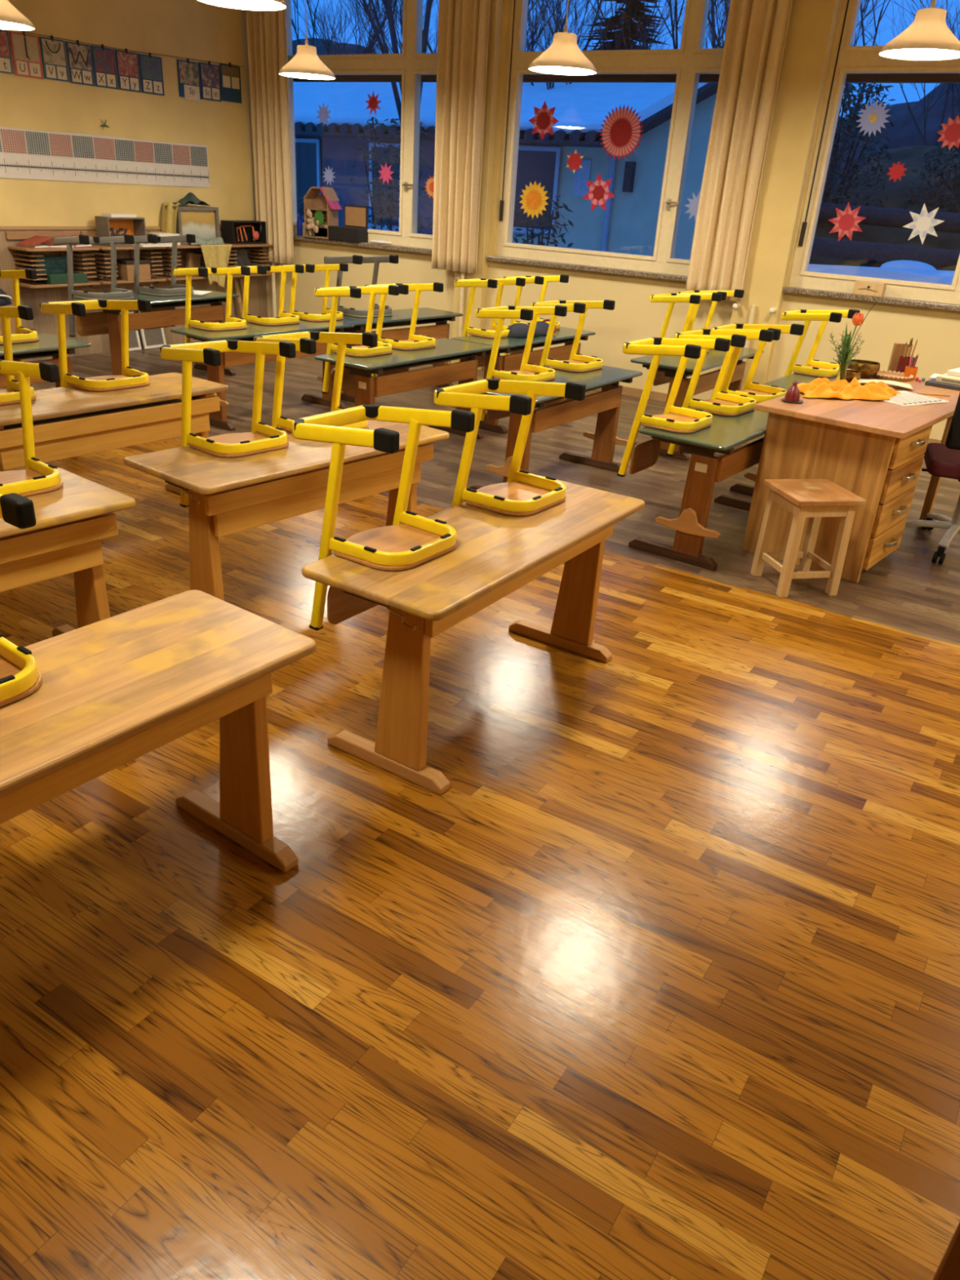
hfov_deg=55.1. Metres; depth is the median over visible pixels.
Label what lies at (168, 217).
draped cloth
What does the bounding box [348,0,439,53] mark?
bare tree
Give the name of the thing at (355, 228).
case
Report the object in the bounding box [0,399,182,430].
tray
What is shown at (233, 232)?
box
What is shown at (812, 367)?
chair
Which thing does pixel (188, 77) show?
poster
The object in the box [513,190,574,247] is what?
shrub
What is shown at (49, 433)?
tray
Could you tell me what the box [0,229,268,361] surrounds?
shelf
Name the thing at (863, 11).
bare tree
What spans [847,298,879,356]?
dry twig
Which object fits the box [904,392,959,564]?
office chair
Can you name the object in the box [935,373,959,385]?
closed book
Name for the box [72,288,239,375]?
school desk
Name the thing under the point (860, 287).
wooden block
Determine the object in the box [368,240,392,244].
dish
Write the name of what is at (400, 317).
school desk
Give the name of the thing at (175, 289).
chair
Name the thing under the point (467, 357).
tray
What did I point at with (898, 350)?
wooden block
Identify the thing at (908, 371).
cup
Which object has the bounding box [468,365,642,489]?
school desk
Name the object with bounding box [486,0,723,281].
window
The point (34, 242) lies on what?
folder
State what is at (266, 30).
curtain
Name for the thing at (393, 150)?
shrub
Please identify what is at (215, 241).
draped cloth
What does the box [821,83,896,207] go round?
shrub
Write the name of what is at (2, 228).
trim
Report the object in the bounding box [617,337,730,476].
chair
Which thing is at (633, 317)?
wall
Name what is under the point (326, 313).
chair
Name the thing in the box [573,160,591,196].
shutter
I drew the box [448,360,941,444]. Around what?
baseboard
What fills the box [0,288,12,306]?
bag
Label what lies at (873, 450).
desk
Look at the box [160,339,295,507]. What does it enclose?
chair
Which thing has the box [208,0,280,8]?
diffuser
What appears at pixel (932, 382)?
closed book
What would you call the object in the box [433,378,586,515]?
chair
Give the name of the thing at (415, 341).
chair
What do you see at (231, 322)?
chair
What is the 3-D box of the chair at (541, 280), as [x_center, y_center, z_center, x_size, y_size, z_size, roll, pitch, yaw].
[0.409,-2.549,7.288,0.404,0.662,0.376,22,32,33]
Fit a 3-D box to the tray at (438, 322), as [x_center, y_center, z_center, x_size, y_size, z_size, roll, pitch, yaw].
[-0.747,-2.609,7.569,0.300,0.010,1.000,23,32,34]
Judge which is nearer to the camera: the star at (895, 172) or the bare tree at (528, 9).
the star at (895, 172)
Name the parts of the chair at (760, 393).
leg, floor frame, seat, leg, seat frame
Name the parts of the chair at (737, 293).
leg, floor frame, leg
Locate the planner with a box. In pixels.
[878,391,949,406]
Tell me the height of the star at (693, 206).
0.236 m
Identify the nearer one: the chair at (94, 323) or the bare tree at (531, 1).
the chair at (94, 323)
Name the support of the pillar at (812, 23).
attached to the wall at (633, 317)
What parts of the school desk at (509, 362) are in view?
leg, foot rail, leg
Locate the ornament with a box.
[100,120,109,129]
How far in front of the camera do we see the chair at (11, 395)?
4.12 m
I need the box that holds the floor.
[0,340,959,1279]
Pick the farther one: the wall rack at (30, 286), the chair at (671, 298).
the wall rack at (30, 286)
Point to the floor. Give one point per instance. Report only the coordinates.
(662, 982)
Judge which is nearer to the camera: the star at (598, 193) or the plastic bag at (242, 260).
the star at (598, 193)
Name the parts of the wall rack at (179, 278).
rail, runner rail, runner rail, runner rail, runner rail, runner rail, runner rail, rail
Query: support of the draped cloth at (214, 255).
hanging from the wall rack at (179, 278)
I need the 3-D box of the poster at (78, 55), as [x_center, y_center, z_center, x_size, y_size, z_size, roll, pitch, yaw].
[-3.346,-4.837,7.706,0.024,0.317,0.230,19,30,28]
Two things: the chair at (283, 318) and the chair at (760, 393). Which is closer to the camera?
the chair at (760, 393)
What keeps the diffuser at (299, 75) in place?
attached to the pendant lamp at (306, 64)
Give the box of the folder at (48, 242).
[40,235,75,248]
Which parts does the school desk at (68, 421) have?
foot rail, leg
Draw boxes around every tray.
[0,351,58,359]
[0,395,220,448]
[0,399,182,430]
[0,512,118,564]
[119,299,217,311]
[164,480,188,491]
[193,330,326,341]
[204,442,433,515]
[343,355,470,373]
[343,591,388,607]
[356,319,443,330]
[499,338,573,353]
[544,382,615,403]
[657,440,715,453]
[873,369,913,381]
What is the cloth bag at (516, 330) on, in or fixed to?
on the school desk at (509, 362)
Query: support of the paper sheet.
on the school desk at (215, 313)
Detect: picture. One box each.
[120,312,142,351]
[138,311,166,349]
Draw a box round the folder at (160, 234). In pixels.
[146,232,180,244]
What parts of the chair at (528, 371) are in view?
leg, backrest, floor frame, seat frame, seat, leg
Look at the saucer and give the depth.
4.45 m
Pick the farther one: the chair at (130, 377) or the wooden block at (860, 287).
the wooden block at (860, 287)
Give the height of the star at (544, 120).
0.300 m
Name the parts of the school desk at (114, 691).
foot rail, leg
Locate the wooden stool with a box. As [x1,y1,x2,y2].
[750,479,866,597]
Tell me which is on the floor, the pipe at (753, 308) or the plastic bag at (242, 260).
the pipe at (753, 308)
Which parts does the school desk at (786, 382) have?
foot rail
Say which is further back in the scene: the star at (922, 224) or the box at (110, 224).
the box at (110, 224)
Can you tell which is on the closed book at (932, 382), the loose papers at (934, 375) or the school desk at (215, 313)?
the loose papers at (934, 375)
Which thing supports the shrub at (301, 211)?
on the ground
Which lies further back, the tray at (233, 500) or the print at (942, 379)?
the print at (942, 379)
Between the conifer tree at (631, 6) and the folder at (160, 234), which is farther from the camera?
the conifer tree at (631, 6)
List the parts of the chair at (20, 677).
floor frame, seat frame, seat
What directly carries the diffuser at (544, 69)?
attached to the pendant lamp at (563, 56)
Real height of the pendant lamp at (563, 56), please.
1.112 m
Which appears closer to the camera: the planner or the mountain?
the planner
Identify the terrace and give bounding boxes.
[807,263,955,284]
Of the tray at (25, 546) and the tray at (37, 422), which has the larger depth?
the tray at (37, 422)
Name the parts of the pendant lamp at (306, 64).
cord, lamp shade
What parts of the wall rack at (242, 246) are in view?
rail, runner rail, runner rail, runner rail, runner rail, runner rail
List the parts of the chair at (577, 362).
leg, backrest, floor frame, seat frame, seat, leg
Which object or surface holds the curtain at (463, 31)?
hanging from the wall at (633, 317)
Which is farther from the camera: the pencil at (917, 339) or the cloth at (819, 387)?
the pencil at (917, 339)
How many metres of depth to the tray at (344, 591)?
2.65 m
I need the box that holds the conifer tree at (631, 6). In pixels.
[577,0,669,50]
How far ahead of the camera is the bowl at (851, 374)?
5.07 m
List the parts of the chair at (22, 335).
floor frame, leg, seat frame, seat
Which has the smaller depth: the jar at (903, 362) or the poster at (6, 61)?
the jar at (903, 362)
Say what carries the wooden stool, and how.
on the floor
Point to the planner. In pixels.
(905, 398)
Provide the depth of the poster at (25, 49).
7.33 m
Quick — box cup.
[903,365,918,379]
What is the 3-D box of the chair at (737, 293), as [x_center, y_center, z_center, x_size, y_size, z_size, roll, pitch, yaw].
[1.697,-2.322,6.996,0.404,0.662,0.376,20,31,30]
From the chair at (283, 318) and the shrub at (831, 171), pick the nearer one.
the chair at (283, 318)
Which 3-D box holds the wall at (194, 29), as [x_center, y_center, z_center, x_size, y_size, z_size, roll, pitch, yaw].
[-4.943,-3.347,5.867,0.100,3.450,9.965,19,30,28]
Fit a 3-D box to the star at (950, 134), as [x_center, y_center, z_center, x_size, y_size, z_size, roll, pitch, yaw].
[3.295,-3.528,6.398,0.224,0.224,0.004,19,30,28]
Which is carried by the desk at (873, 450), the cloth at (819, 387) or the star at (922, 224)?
the cloth at (819, 387)
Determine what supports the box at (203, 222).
on the wall rack at (179, 278)
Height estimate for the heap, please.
0.180 m
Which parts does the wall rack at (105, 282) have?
runner rail, runner rail, runner rail, runner rail, runner rail, runner rail, rail, rail, runner rail, runner rail, runner rail, runner rail, runner rail, runner rail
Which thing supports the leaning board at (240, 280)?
on the floor
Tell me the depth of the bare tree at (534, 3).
22.47 m
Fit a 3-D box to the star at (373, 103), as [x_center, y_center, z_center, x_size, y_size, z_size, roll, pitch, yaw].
[-1.014,-5.097,8.728,0.207,0.204,0.006,19,30,28]
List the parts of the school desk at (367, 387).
leg, foot rail, leg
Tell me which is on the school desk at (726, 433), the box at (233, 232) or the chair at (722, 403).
the chair at (722, 403)
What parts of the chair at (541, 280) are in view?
leg, backrest, floor frame, seat frame, leg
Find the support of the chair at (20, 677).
on the school desk at (114, 691)
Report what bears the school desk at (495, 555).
on the floor
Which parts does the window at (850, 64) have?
opener rod, sill, blind rail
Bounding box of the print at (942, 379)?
[942,378,959,383]
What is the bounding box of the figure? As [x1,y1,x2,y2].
[784,381,799,401]
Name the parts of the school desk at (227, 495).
leg, leg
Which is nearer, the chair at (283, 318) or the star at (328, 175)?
the chair at (283, 318)
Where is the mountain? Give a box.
[292,37,959,198]
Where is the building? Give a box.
[293,81,718,259]
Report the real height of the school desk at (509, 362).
0.620 m
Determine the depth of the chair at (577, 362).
5.68 m
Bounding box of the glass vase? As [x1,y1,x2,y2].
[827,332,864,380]
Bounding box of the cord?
[14,30,244,66]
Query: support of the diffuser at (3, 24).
attached to the pendant lamp at (11, 19)
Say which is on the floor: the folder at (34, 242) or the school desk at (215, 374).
the school desk at (215, 374)
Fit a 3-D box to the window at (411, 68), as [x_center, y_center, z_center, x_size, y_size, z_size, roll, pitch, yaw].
[-1.048,-5.004,8.774,2.320,2.305,0.290,19,30,28]
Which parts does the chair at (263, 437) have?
leg, floor frame, seat frame, seat, leg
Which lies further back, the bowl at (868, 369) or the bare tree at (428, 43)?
the bare tree at (428, 43)
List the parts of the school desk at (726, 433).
foot rail, leg, foot rail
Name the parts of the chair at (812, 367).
leg, floor frame, seat, seat frame, leg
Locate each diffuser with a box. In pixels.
[0,21,29,29]
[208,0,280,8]
[282,72,331,79]
[533,66,591,74]
[884,48,959,58]
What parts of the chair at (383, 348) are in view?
leg, backrest, floor frame, seat frame, seat, leg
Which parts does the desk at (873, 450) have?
panel, drawer, handle, drawer, handle, drawer, handle, drawer, handle, leg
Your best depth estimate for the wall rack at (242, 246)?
9.60 m
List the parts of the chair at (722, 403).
backrest, leg, floor frame, seat, seat frame, leg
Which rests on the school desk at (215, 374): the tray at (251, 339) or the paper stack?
the tray at (251, 339)
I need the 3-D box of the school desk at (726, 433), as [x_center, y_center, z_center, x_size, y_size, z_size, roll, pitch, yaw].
[1.292,-0.862,4.843,0.474,0.620,1.310,21,31,31]
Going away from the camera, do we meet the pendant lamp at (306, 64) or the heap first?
the pendant lamp at (306, 64)
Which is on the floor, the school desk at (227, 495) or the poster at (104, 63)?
the school desk at (227, 495)
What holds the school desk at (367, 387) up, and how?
on the floor
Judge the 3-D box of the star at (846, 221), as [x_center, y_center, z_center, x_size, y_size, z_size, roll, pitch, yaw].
[2.763,-3.153,6.940,0.278,0.279,0.004,19,30,28]
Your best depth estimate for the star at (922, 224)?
6.67 m
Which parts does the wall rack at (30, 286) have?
runner rail, runner rail, runner rail, runner rail, runner rail, runner rail, rail, rail, runner rail, runner rail, runner rail, runner rail, runner rail, runner rail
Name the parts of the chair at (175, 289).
leg, floor frame, backrest, seat frame, seat, leg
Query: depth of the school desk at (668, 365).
6.31 m
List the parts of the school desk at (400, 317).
foot rail, leg, leg, foot rail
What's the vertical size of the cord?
0.041 m
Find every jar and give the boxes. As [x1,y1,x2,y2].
[293,225,295,235]
[895,355,915,373]
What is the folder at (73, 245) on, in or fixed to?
on the wall rack at (30, 286)
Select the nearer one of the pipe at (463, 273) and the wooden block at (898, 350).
the wooden block at (898, 350)
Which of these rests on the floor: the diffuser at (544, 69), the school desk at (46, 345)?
the school desk at (46, 345)
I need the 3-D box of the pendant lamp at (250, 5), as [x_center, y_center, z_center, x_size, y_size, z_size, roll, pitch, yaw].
[-1.170,-3.689,4.381,0.450,1.112,0.450,19,30,28]
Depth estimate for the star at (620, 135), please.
7.59 m
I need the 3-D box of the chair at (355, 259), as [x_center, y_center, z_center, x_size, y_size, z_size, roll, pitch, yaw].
[-0.970,-2.726,7.447,0.461,0.755,0.429,24,33,35]
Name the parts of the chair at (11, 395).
leg, floor frame, seat frame, seat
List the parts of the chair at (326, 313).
leg, floor frame, seat frame, seat, leg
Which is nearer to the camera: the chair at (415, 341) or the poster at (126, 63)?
the chair at (415, 341)
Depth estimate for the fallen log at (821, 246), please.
10.15 m
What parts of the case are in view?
case lid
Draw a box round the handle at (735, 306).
[732,303,739,309]
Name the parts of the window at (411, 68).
sill, blind rail, handle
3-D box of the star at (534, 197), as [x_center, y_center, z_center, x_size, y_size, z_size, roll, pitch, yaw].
[0.481,-3.923,8.201,0.305,0.310,0.006,19,30,28]
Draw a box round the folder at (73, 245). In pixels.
[70,235,92,247]
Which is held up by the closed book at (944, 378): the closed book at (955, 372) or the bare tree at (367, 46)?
the closed book at (955, 372)
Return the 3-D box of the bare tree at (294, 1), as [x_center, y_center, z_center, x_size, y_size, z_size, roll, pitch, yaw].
[-3.622,-14.901,24.617,5.773,8.124,3.232,-16,32,-35]
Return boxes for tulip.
[840,311,863,363]
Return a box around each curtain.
[245,0,293,264]
[431,0,490,273]
[685,0,792,302]
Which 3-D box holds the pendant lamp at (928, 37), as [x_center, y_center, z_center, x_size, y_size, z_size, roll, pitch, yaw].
[2.459,-3.704,4.815,0.450,1.112,0.450,19,30,28]
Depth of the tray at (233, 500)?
3.56 m
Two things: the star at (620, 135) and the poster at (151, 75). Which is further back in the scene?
the poster at (151, 75)
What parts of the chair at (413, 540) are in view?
leg, backrest, floor frame, seat frame, seat, leg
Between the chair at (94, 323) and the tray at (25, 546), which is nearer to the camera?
the tray at (25, 546)
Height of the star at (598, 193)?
0.310 m
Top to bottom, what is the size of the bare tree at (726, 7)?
9.100 m
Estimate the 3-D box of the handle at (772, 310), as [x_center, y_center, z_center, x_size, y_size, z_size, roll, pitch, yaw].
[2.304,-2.592,7.236,0.044,0.044,0.076,19,30,28]
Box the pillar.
[450,0,503,370]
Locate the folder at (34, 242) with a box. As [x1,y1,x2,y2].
[16,235,53,248]
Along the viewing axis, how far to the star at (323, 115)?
9.06 m
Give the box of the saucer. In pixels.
[781,397,803,403]
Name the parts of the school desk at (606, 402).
foot rail, leg, foot rail, leg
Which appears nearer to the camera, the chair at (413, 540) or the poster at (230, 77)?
the chair at (413, 540)
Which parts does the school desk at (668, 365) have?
foot rail, leg, leg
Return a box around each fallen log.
[810,236,959,267]
[817,202,959,233]
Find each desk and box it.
[0,333,90,387]
[0,372,228,493]
[0,467,135,636]
[0,590,315,872]
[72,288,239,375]
[123,420,448,600]
[170,319,354,431]
[302,475,644,795]
[314,337,492,439]
[336,307,463,402]
[451,326,595,434]
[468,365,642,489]
[628,409,768,570]
[630,346,764,460]
[729,373,836,495]
[742,377,959,582]
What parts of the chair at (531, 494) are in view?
leg, floor frame, seat frame, seat, leg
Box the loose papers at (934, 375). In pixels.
[928,373,940,378]
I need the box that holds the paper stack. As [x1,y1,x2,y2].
[132,243,172,247]
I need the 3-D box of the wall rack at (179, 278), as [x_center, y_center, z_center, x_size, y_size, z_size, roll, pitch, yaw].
[-2.830,-3.728,8.973,0.300,0.460,0.696,19,30,28]
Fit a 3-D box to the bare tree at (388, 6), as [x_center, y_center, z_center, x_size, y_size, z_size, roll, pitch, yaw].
[-1.753,-9.104,13.112,3.232,8.124,5.773,-12,30,-28]
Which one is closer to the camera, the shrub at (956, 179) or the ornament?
the ornament
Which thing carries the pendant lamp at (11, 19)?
hanging from the ceiling
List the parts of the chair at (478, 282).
leg, backrest, floor frame, seat, seat frame, leg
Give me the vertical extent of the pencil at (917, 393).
0.007 m
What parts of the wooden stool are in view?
leg, leg, leg, seat, leg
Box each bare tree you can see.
[291,0,402,54]
[291,0,437,55]
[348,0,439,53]
[359,0,433,231]
[400,0,544,53]
[524,0,577,51]
[524,3,681,51]
[525,0,685,89]
[527,0,625,51]
[589,0,726,48]
[676,0,730,48]
[711,0,729,48]
[824,0,890,193]
[858,0,959,146]
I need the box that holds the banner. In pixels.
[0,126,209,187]
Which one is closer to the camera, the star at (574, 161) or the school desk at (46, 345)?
the school desk at (46, 345)
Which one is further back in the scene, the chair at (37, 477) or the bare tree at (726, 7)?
the bare tree at (726, 7)
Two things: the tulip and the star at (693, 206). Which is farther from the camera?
the star at (693, 206)
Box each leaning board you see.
[232,278,242,318]
[238,278,249,322]
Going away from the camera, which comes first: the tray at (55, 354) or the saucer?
the saucer
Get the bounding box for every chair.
[0,268,39,362]
[0,305,36,405]
[0,359,62,496]
[0,493,42,706]
[39,298,151,391]
[52,234,134,337]
[121,234,195,330]
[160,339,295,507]
[173,266,250,364]
[231,264,304,325]
[253,330,377,432]
[279,262,348,321]
[292,404,475,631]
[314,284,399,393]
[324,254,398,333]
[364,282,443,377]
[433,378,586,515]
[453,277,525,367]
[475,305,567,422]
[502,274,568,355]
[531,299,615,408]
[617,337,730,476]
[648,292,722,386]
[666,328,773,456]
[676,288,744,377]
[711,323,804,404]
[780,309,859,377]
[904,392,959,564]
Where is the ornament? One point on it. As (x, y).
(103, 125)
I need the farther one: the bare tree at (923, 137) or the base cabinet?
the bare tree at (923, 137)
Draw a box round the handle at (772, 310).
[768,307,776,313]
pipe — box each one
[270,262,276,317]
[457,271,465,360]
[740,305,756,390]
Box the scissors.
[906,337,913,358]
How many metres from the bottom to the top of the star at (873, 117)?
0.240 m
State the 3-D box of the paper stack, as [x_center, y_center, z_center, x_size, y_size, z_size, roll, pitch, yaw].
[-3.051,-3.644,8.482,0.240,0.018,0.340,19,30,28]
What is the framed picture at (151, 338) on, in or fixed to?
on the floor
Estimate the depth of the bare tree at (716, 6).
19.01 m
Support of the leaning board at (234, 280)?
on the floor
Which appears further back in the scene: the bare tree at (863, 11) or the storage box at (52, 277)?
the bare tree at (863, 11)
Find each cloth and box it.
[161,201,181,233]
[171,192,210,205]
[186,237,224,244]
[200,244,231,287]
[796,377,900,399]
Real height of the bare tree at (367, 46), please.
5.895 m
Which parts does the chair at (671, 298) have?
backrest, leg, floor frame, leg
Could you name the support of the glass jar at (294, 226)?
on the window at (411, 68)
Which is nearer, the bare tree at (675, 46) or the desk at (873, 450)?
the desk at (873, 450)
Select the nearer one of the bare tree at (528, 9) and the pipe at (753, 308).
the pipe at (753, 308)
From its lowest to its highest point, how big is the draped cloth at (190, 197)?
0.110 m
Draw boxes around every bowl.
[845,368,861,382]
[847,359,879,378]
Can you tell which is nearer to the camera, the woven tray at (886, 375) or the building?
the woven tray at (886, 375)
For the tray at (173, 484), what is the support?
on the school desk at (227, 495)
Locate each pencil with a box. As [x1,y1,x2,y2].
[903,343,906,357]
[911,338,917,359]
[916,392,950,396]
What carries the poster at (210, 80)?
hanging from the cord
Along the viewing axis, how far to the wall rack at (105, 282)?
8.31 m
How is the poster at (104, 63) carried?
hanging from the cord
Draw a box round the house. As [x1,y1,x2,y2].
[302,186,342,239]
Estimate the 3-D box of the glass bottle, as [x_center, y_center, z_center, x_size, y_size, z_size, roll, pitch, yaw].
[-1.880,-4.337,9.594,0.060,0.215,0.060,19,30,28]
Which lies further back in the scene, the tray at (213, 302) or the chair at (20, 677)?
the tray at (213, 302)
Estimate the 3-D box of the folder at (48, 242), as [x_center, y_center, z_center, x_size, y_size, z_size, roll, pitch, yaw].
[-3.586,-3.372,7.788,0.200,0.082,0.221,26,34,37]
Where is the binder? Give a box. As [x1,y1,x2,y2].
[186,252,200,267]
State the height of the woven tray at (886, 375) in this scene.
0.027 m
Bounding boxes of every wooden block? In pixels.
[852,280,886,297]
[887,342,912,371]
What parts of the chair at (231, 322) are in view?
leg, backrest, floor frame, seat frame, seat, leg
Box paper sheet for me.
[192,289,212,294]
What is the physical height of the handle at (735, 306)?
0.044 m
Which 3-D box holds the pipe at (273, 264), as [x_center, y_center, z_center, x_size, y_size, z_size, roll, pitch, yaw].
[-2.227,-3.782,9.931,0.042,0.950,0.044,19,30,28]
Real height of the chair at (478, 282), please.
0.662 m
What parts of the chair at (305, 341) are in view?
leg, floor frame, seat frame, seat, leg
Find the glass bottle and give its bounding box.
[297,213,302,235]
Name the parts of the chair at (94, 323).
leg, floor frame, backrest, seat frame, seat, leg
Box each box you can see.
[36,271,88,284]
[94,213,146,246]
[116,257,151,280]
[164,204,220,244]
[220,220,266,244]
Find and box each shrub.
[296,196,304,222]
[337,116,434,233]
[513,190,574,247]
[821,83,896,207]
[901,106,959,213]
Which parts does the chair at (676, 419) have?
leg, backrest, floor frame, leg, seat frame, seat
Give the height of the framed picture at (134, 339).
0.339 m
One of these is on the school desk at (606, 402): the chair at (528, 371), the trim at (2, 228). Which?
the chair at (528, 371)
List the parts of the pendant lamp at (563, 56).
lamp shade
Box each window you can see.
[285,0,437,254]
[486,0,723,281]
[782,0,959,311]
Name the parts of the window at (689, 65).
opener rod, sill, blind rail, handle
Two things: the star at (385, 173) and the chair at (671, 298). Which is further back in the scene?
the star at (385, 173)
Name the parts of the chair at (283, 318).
leg, floor frame, seat frame, seat, leg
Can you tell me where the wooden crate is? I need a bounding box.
[0,304,26,362]
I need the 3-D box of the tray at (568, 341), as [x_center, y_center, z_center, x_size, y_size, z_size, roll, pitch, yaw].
[0.328,-2.250,6.981,0.300,0.010,1.000,21,31,31]
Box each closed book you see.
[924,377,959,391]
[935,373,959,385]
[946,367,959,377]
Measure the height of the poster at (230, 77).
0.332 m
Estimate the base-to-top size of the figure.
0.092 m
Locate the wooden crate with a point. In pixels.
(11, 319)
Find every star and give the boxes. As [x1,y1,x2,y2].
[315,102,331,126]
[321,165,335,185]
[364,90,381,115]
[377,162,393,184]
[423,175,434,199]
[519,181,548,218]
[528,101,559,140]
[565,149,583,173]
[582,172,615,211]
[599,104,644,159]
[684,191,700,222]
[827,201,866,240]
[855,98,890,137]
[886,160,907,182]
[902,202,943,244]
[937,115,959,150]
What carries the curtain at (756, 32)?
hanging from the wall at (633, 317)
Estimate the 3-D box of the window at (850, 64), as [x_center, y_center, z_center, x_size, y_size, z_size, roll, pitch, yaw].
[3.362,-3.517,6.334,2.070,2.305,0.290,19,30,28]
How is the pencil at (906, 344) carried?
in the jar at (903, 362)
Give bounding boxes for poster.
[0,29,13,74]
[8,31,43,79]
[39,35,69,81]
[65,40,94,86]
[90,44,118,89]
[115,48,141,92]
[137,53,164,95]
[176,57,200,101]
[199,61,221,102]
[219,62,241,103]
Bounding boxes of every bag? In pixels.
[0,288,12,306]
[233,248,251,266]
[506,319,556,337]
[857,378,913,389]
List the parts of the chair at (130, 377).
leg, floor frame, seat frame, seat, leg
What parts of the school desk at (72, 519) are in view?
foot rail, leg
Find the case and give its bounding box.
[328,204,368,242]
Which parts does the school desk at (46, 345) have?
leg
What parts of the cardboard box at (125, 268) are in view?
box lid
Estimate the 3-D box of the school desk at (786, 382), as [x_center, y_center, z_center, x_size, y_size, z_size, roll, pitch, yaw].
[2.079,-1.319,5.872,0.480,0.620,1.310,20,31,30]
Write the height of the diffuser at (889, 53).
0.034 m
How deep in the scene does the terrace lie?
8.85 m
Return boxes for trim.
[0,226,221,230]
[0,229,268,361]
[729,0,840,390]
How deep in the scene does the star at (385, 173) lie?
8.91 m
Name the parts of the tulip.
stem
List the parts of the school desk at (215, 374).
leg, foot rail, foot rail, leg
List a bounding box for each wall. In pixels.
[0,0,256,226]
[266,0,959,439]
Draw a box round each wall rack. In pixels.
[4,231,100,291]
[80,231,166,287]
[148,231,208,283]
[219,231,273,279]
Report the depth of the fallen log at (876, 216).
10.53 m
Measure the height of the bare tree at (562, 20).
5.895 m
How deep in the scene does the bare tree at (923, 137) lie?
15.20 m
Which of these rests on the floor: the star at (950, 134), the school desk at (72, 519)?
the school desk at (72, 519)
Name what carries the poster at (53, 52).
hanging from the cord
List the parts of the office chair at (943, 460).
arm, arm, seat, arm, backrest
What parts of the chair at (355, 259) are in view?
leg, backrest, floor frame, seat frame, seat, leg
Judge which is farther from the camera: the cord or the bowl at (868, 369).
the cord
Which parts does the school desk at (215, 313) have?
leg, foot rail, leg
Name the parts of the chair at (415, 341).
leg, backrest, floor frame, seat frame, seat, leg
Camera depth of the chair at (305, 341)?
3.94 m
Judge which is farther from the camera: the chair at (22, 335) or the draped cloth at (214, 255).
the draped cloth at (214, 255)
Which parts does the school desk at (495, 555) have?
foot rail, leg, foot rail, leg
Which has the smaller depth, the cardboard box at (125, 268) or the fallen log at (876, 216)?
the cardboard box at (125, 268)
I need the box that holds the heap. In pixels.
[880,260,936,270]
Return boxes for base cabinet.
[932,1221,959,1279]
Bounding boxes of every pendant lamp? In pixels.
[0,0,35,31]
[197,0,286,10]
[278,0,335,79]
[528,0,596,75]
[878,0,959,60]
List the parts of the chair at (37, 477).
floor frame, leg, seat frame, seat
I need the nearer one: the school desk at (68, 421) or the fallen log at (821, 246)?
the school desk at (68, 421)
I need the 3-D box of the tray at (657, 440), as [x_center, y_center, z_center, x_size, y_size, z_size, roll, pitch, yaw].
[1.281,-1.089,4.752,0.300,0.010,1.000,21,31,31]
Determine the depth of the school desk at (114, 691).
2.04 m
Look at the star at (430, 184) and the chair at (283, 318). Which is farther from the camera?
the star at (430, 184)
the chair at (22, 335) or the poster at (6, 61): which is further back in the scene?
the poster at (6, 61)

